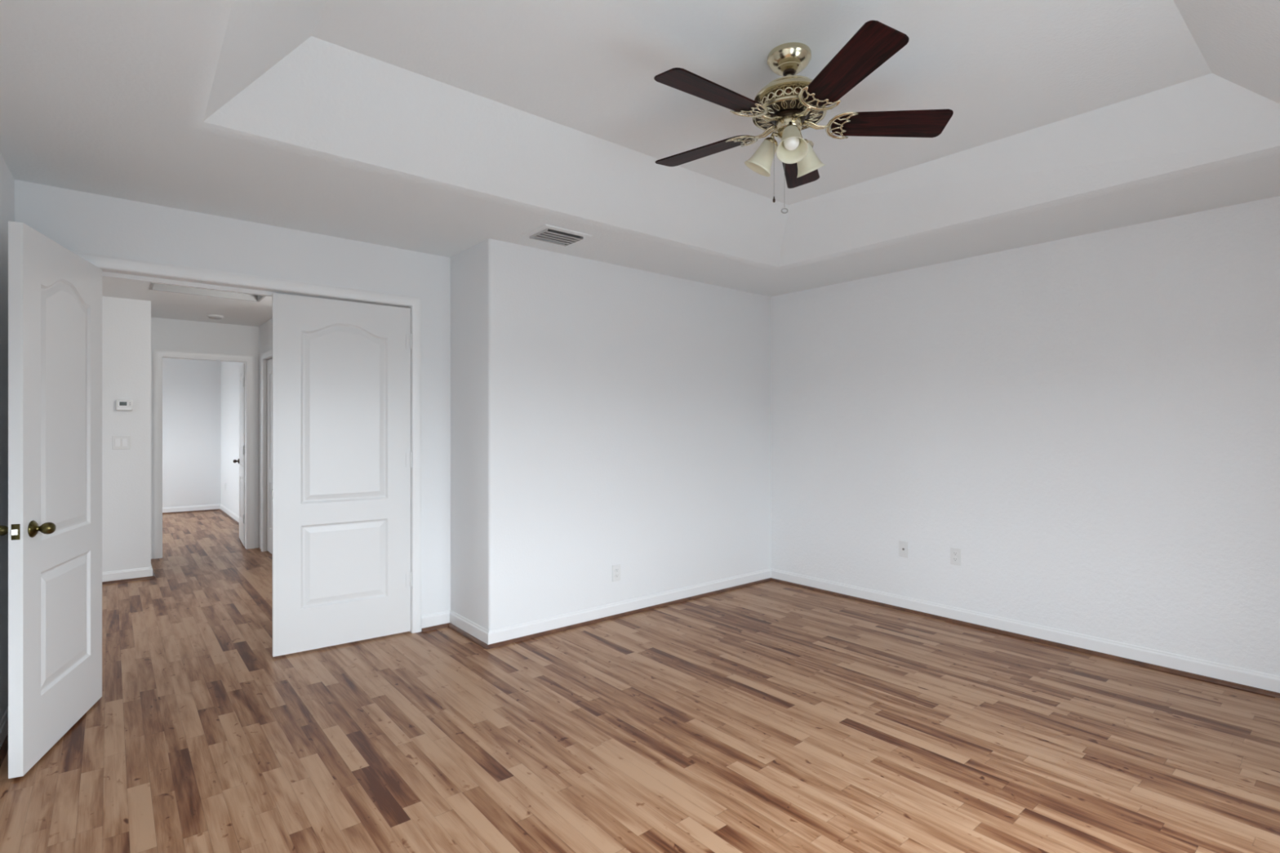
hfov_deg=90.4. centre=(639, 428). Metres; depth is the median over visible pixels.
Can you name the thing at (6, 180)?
wall
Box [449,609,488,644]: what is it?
baseboard
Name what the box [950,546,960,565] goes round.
power outlet
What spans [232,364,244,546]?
door
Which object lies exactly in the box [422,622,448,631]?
trim
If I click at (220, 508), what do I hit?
trim
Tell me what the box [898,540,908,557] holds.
outlet
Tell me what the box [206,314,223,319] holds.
smoke detector
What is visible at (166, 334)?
wall
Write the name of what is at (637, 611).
trim
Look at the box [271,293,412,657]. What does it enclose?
door
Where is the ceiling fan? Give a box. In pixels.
[653,20,953,213]
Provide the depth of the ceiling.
2.70 m
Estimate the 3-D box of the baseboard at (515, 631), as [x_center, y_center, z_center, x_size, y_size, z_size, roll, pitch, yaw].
[0.112,1.251,4.604,2.639,0.098,0.012,0,0,-40]
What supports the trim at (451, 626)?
attached to the wall at (603, 415)
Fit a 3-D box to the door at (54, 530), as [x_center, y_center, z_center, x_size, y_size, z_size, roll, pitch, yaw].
[-2.448,0.264,2.691,0.174,2.048,0.780,0,0,-23]
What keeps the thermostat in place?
attached to the wall at (126, 322)
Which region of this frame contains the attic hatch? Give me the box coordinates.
[150,283,265,302]
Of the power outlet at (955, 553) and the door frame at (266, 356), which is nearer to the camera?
the power outlet at (955, 553)
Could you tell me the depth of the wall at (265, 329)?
6.81 m
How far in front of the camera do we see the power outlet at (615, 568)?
4.37 m
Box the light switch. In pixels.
[112,435,129,449]
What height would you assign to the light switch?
0.116 m
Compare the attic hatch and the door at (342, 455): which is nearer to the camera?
the door at (342, 455)
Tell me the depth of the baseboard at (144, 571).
5.39 m
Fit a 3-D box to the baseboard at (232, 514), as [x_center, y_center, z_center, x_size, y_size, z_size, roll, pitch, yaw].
[-5.396,1.251,8.566,0.012,0.098,3.930,0,0,-40]
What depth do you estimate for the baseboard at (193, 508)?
9.82 m
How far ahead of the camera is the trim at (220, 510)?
9.18 m
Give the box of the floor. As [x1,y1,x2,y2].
[0,510,1279,852]
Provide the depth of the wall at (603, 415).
4.26 m
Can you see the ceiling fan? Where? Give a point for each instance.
(790, 104)
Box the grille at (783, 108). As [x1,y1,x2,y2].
[754,98,824,132]
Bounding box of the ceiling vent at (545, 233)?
[520,224,592,246]
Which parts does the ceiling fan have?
blade, blade, lamp shade, pull chain, lamp arm, light bulb, lamp shade, blade, lamp shade, blade, blade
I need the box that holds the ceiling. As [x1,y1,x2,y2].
[0,0,1279,326]
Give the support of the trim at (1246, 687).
attached to the wall at (1092, 420)
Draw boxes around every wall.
[0,153,14,721]
[14,179,450,615]
[102,296,151,572]
[151,317,258,559]
[162,358,221,507]
[221,361,244,515]
[258,318,271,549]
[450,239,770,630]
[770,195,1279,675]
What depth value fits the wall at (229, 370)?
9.27 m
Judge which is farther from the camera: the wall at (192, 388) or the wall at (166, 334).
the wall at (192, 388)
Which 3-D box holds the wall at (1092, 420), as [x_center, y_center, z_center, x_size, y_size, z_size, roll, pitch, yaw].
[2.253,0.087,4.191,0.120,2.426,4.730,0,0,-40]
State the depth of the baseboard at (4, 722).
2.61 m
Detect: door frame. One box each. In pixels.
[73,251,421,633]
[153,349,254,559]
[261,349,271,551]
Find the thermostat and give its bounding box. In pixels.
[115,400,133,410]
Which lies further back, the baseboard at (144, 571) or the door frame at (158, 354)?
the door frame at (158, 354)
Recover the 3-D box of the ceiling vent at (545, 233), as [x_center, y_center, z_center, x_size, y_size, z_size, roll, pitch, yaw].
[-0.488,-1.116,3.715,0.320,0.020,0.276,0,0,-40]
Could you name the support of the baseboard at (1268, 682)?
attached to the wall at (1092, 420)
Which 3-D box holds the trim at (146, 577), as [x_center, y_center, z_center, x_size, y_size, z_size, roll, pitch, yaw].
[-5.276,1.290,4.608,2.802,0.019,0.019,0,0,-40]
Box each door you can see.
[0,221,102,778]
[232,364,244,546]
[266,358,271,553]
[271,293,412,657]
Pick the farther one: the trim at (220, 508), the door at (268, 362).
the trim at (220, 508)
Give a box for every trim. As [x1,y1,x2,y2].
[0,733,8,766]
[102,576,155,584]
[162,508,220,514]
[218,509,239,525]
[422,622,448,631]
[448,622,487,648]
[486,577,771,649]
[770,577,1279,697]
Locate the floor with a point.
(769, 717)
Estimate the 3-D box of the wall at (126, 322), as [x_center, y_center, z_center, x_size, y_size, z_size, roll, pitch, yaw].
[-5.702,0.100,5.017,2.871,2.400,1.130,0,0,-40]
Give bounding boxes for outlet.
[612,564,620,582]
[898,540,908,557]
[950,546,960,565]
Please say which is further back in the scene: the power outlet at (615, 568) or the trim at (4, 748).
the power outlet at (615, 568)
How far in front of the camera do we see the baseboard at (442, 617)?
4.12 m
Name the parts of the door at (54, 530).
knob, latch plate, knob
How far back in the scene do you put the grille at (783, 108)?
2.38 m
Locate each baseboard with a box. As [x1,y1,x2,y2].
[0,706,8,748]
[102,566,152,582]
[162,503,220,512]
[220,503,239,522]
[421,609,450,631]
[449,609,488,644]
[488,568,770,644]
[770,568,1279,693]

